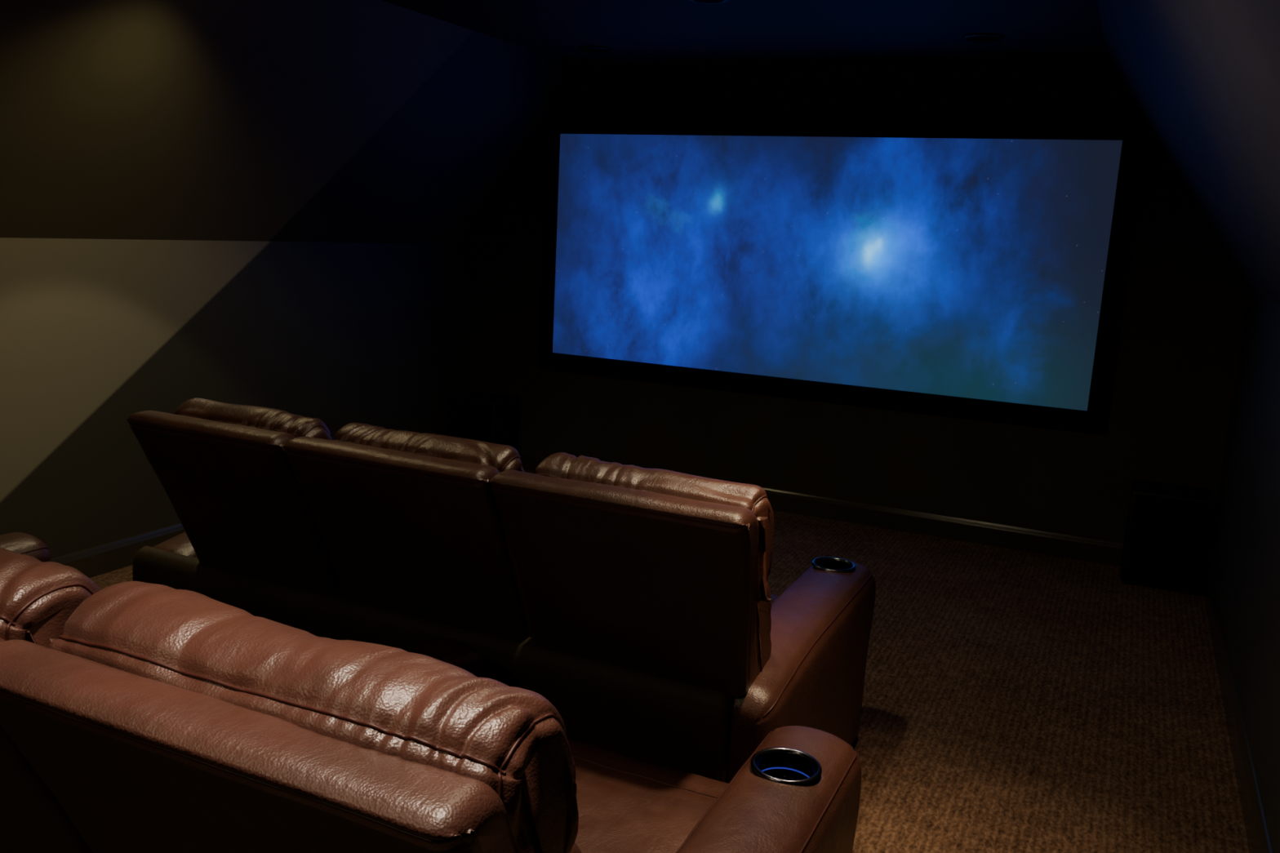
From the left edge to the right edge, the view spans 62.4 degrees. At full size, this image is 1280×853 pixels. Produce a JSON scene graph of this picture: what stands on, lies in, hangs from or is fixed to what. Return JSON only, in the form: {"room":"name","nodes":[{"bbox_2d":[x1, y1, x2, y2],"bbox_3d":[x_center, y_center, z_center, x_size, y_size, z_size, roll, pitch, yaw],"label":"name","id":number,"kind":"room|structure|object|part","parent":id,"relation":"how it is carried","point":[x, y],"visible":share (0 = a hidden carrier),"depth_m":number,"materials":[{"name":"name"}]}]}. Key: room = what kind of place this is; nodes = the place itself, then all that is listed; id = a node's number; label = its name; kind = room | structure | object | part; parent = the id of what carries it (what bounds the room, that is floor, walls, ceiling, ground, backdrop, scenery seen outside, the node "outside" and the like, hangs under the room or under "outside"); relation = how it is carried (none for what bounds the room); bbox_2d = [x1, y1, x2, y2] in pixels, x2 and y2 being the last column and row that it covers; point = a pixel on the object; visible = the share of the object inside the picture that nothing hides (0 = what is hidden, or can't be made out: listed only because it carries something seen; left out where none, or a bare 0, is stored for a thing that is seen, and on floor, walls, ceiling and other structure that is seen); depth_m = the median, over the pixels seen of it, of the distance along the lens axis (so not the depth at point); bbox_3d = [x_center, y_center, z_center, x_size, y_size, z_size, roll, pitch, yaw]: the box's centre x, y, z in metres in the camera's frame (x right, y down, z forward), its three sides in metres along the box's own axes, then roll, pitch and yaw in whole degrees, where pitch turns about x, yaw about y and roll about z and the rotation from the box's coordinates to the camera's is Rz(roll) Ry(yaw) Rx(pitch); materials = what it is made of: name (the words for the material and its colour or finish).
{"room":"home theater","nodes":[
{"label":"home theater","id":0,"kind":"room"},
{"bbox_2d":[0,237,473,559],"bbox_3d":[-2.732,0.059,3.659,0.120,1.425,7.400,8,12,24],"label":"wall","id":1,"kind":"structure","parent":0,"point":[95,334],"depth_m":4.80,"materials":[{"name":"grey paint"}]},
{"bbox_2d":[51,522,185,577],"bbox_3d":[-2.703,0.706,3.751,0.016,0.125,7.400,8,12,24],"label":"baseboard","id":2,"kind":"structure","parent":1,"relation":"attached to","point":[101,559],"depth_m":4.61,"materials":[{"name":"black wood"}]},
{"bbox_2d":[0,0,583,244],"bbox_3d":[-2.328,-1.153,3.268,0.870,1.140,7.400,8,12,24],"label":"ceiling","id":3,"kind":"structure","parent":0,"point":[323,121],"depth_m":4.57,"materials":[{"name":"grey paint"}]},
{"bbox_2d":[89,469,1249,852],"bbox_3d":[-0.737,1.095,2.881,4.620,0.120,7.640,8,12,24],"label":"floor","id":4,"kind":"structure","parent":0,"point":[1015,701],"depth_m":3.73,"materials":[{"name":"carpet"}]},
{"bbox_2d":[0,532,861,852],"bbox_3d":[-0.993,0.609,2.115,2.626,1.092,1.286,8,12,24],"label":"recliner","id":5,"kind":"object","parent":4,"relation":"on","point":[136,717],"visible":1,"depth_m":1.22,"materials":[{"name":"brown leather"}]},
{"bbox_3d":[-2.042,0.661,2.775,0.203,0.569,1.014,8,12,24],"label":"armrest","id":6,"kind":"part","parent":5,"relation":"part of","materials":[{"name":"brown leather"}]},
{"bbox_2d":[0,547,100,648],"bbox_3d":[-1.103,0.298,1.609,0.719,0.305,0.223,8,12,24],"label":"pillow","id":7,"kind":"object","parent":5,"relation":"on","point":[37,597],"depth_m":1.42,"materials":[{"name":"brown leather"}]},
{"bbox_2d":[48,581,578,852],"bbox_3d":[-0.420,0.392,1.298,0.713,0.307,0.220,8,12,24],"label":"pillow","id":8,"kind":"object","parent":5,"relation":"on","point":[509,745],"depth_m":1.19,"materials":[{"name":"brown leather"}]},
{"bbox_3d":[-0.631,0.841,2.206,0.202,0.569,0.883,8,12,24],"label":"armrest","id":9,"kind":"part","parent":5,"relation":"part of","materials":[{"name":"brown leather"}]},
{"bbox_2d":[567,738,728,852],"bbox_3d":[-0.253,0.838,1.959,0.672,0.194,0.865,8,12,24],"label":"seat cushion","id":10,"kind":"object","parent":5,"relation":"on","point":[625,804],"depth_m":2.07,"materials":[{"name":"brown leather"}]},
{"bbox_3d":[0.142,0.959,1.785,0.216,0.569,1.012,8,12,24],"label":"armrest","id":11,"kind":"part","parent":5,"relation":"part of","materials":[{"name":"brown leather"}]},
{"bbox_2d":[750,746,822,785],"bbox_3d":[0.273,0.670,1.995,0.134,0.074,0.134,8,12,24],"label":"cup holder","id":12,"kind":"object","parent":5,"relation":"on","point":[770,766],"depth_m":2.03,"materials":[{"name":"metal"}]},
{"bbox_2d":[126,397,875,783],"bbox_3d":[-0.446,0.457,3.140,2.038,1.067,1.286,8,12,24],"label":"recliner","id":13,"kind":"object","parent":4,"relation":"on","point":[638,602],"visible":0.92,"depth_m":2.53,"materials":[{"name":"brown leather"}]},
{"bbox_3d":[-1.231,0.536,3.659,0.212,0.570,1.048,8,12,24],"label":"armrest","id":14,"kind":"part","parent":13,"relation":"part of","materials":[{"name":"brown leather"}]},
{"bbox_2d":[173,397,332,439],"bbox_3d":[-1.042,0.090,2.844,0.497,0.298,0.190,8,12,24],"label":"pillow","id":15,"kind":"object","parent":13,"relation":"on","point":[253,416],"depth_m":2.75,"materials":[{"name":"brown leather"}]},
{"bbox_2d":[333,422,524,471],"bbox_3d":[-0.530,0.162,2.616,0.552,0.299,0.192,8,12,24],"label":"pillow","id":16,"kind":"object","parent":13,"relation":"on","point":[501,458],"depth_m":2.53,"materials":[{"name":"brown leather"}]},
{"bbox_3d":[-0.477,0.663,3.224,1.903,0.510,1.014,8,12,24],"label":"frame","id":17,"kind":"part","parent":13,"relation":"part of","materials":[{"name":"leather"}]},
{"bbox_2d":[535,452,773,605],"bbox_3d":[0.020,0.237,2.368,0.581,0.301,0.195,8,12,24],"label":"pillow","id":18,"kind":"object","parent":13,"relation":"on","point":[582,571],"depth_m":2.29,"materials":[{"name":"brown leather"}]},
{"bbox_2d":[755,581,771,675],"bbox_3d":[0.046,0.488,2.571,0.537,0.393,0.239,8,12,24],"label":"lumbar cushion","id":19,"kind":"object","parent":13,"relation":"on","point":[763,619],"depth_m":2.46,"materials":[{"name":"brown leather"}]},
{"bbox_2d":[770,594,778,603],"bbox_3d":[0.138,0.652,3.052,0.415,0.192,0.864,8,12,24],"label":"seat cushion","id":20,"kind":"object","parent":13,"relation":"on","point":[773,597],"depth_m":3.30,"materials":[{"name":"brown leather"}]},
{"bbox_3d":[0.416,0.761,2.913,0.218,0.569,1.048,8,12,24],"label":"armrest","id":21,"kind":"part","parent":13,"relation":"part of","materials":[{"name":"brown leather"}]},
{"bbox_2d":[811,556,855,572],"bbox_3d":[0.589,0.454,3.231,0.134,0.074,0.134,8,12,24],"label":"cup holder","id":22,"kind":"object","parent":13,"relation":"on","point":[823,564],"depth_m":3.27,"materials":[{"name":"metal"}]},
{"bbox_2d":[1120,479,1213,595],"bbox_3d":[2.559,0.537,5.151,0.350,0.470,0.320,8,12,24],"label":"subwoofer","id":23,"kind":"object","parent":4,"relation":"on","point":[1168,526],"visible":1,"depth_m":5.01,"materials":[{"name":"fabric"}]},
{"bbox_3d":[-1.011,0.043,6.768,0.360,0.480,0.320,8,12,24],"label":"subwoofer","id":24,"kind":"object","parent":4,"relation":"on","visible":0},
{"bbox_2d":[446,398,492,443],"bbox_3d":[-1.073,0.055,6.634,0.330,0.430,0.025,8,12,24],"label":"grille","id":25,"kind":"object","parent":24,"relation":"attached to","point":[466,418],"depth_m":6.60,"materials":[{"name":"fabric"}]},
{"bbox_2d":[382,0,1107,66],"bbox_3d":[-0.604,-1.481,2.395,2.882,0.120,7.400,8,12,24],"label":"ceiling","id":26,"kind":"structure","parent":0,"point":[637,33],"depth_m":4.82,"materials":[{"name":"paint"}]},
{"bbox_2d":[688,0,729,4],"bbox_3d":[0.272,-1.717,4.234,0.182,0.017,0.182,8,12,24],"label":"recessed light","id":27,"kind":"object","parent":26,"relation":"in","point":[708,2],"visible":1,"depth_m":4.27,"materials":[{"name":"black plastic"}]},
{"bbox_2d":[961,32,1004,42],"bbox_3d":[1.542,-1.750,4.756,0.182,0.017,0.182,8,12,24],"label":"recessed light","id":28,"kind":"object","parent":26,"relation":"in","point":[978,37],"visible":1,"depth_m":4.72,"materials":[{"name":"black plastic"}]},
{"bbox_2d":[471,57,1248,557],"bbox_3d":[0.930,-0.802,5.986,4.620,2.625,0.120,8,12,24],"label":"wall","id":29,"kind":"structure","parent":0,"point":[1184,306],"depth_m":5.71,"materials":[{"name":"paint"}]},
{"bbox_2d":[518,448,1124,567],"bbox_3d":[0.838,0.435,6.156,4.348,0.125,0.016,8,12,24],"label":"baseboard","id":30,"kind":"structure","parent":29,"relation":"attached to","point":[1100,551],"depth_m":5.78,"materials":[{"name":"black wood"}]},
{"bbox_2d":[538,117,1145,431],"bbox_3d":[0.898,-0.924,5.875,3.287,1.507,0.070,8,12,24],"label":"projection screen","id":31,"kind":"object","parent":29,"relation":"attached to","point":[975,268],"visible":1,"depth_m":5.74,"materials":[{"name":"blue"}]},
{"bbox_3d":[-0.547,-1.122,6.529,0.090,1.327,0.070,8,12,24],"label":"frame","id":32,"kind":"part","parent":31,"relation":"part of","materials":[{"name":"black fabric"}]},
{"bbox_3d":[0.862,-0.229,6.006,3.287,0.090,0.070,8,12,24],"label":"frame","id":33,"kind":"part","parent":31,"relation":"part of","materials":[{"name":"black fabric"}]},
{"bbox_3d":[0.933,-1.620,5.744,3.287,0.090,0.070,8,12,24],"label":"frame","id":34,"kind":"part","parent":31,"relation":"part of","materials":[{"name":"black fabric"}]},
{"bbox_3d":[2.343,-0.727,5.220,0.090,1.327,0.070,8,12,24],"label":"frame","id":35,"kind":"part","parent":31,"relation":"part of","materials":[{"name":"black fabric"}]},
{"bbox_2d":[1097,0,1279,304],"bbox_3d":[1.062,-0.690,1.733,0.870,1.140,7.400,8,12,24],"label":"ceiling","id":36,"kind":"structure","parent":0,"point":[1203,76],"depth_m":2.87,"materials":[{"name":"paint"}]},
{"bbox_2d":[1208,293,1279,852],"bbox_3d":[1.336,0.616,1.816,0.120,1.425,7.400,8,12,24],"label":"wall","id":37,"kind":"structure","parent":0,"point":[1244,553],"depth_m":3.79,"materials":[{"name":"paint"}]},
{"bbox_2d":[1201,555,1272,852],"bbox_3d":[1.242,1.245,1.964,0.016,0.125,7.400,8,12,24],"label":"baseboard","id":38,"kind":"structure","parent":37,"relation":"attached to","point":[1256,831],"depth_m":3.42,"materials":[{"name":"black wood"}]}
]}

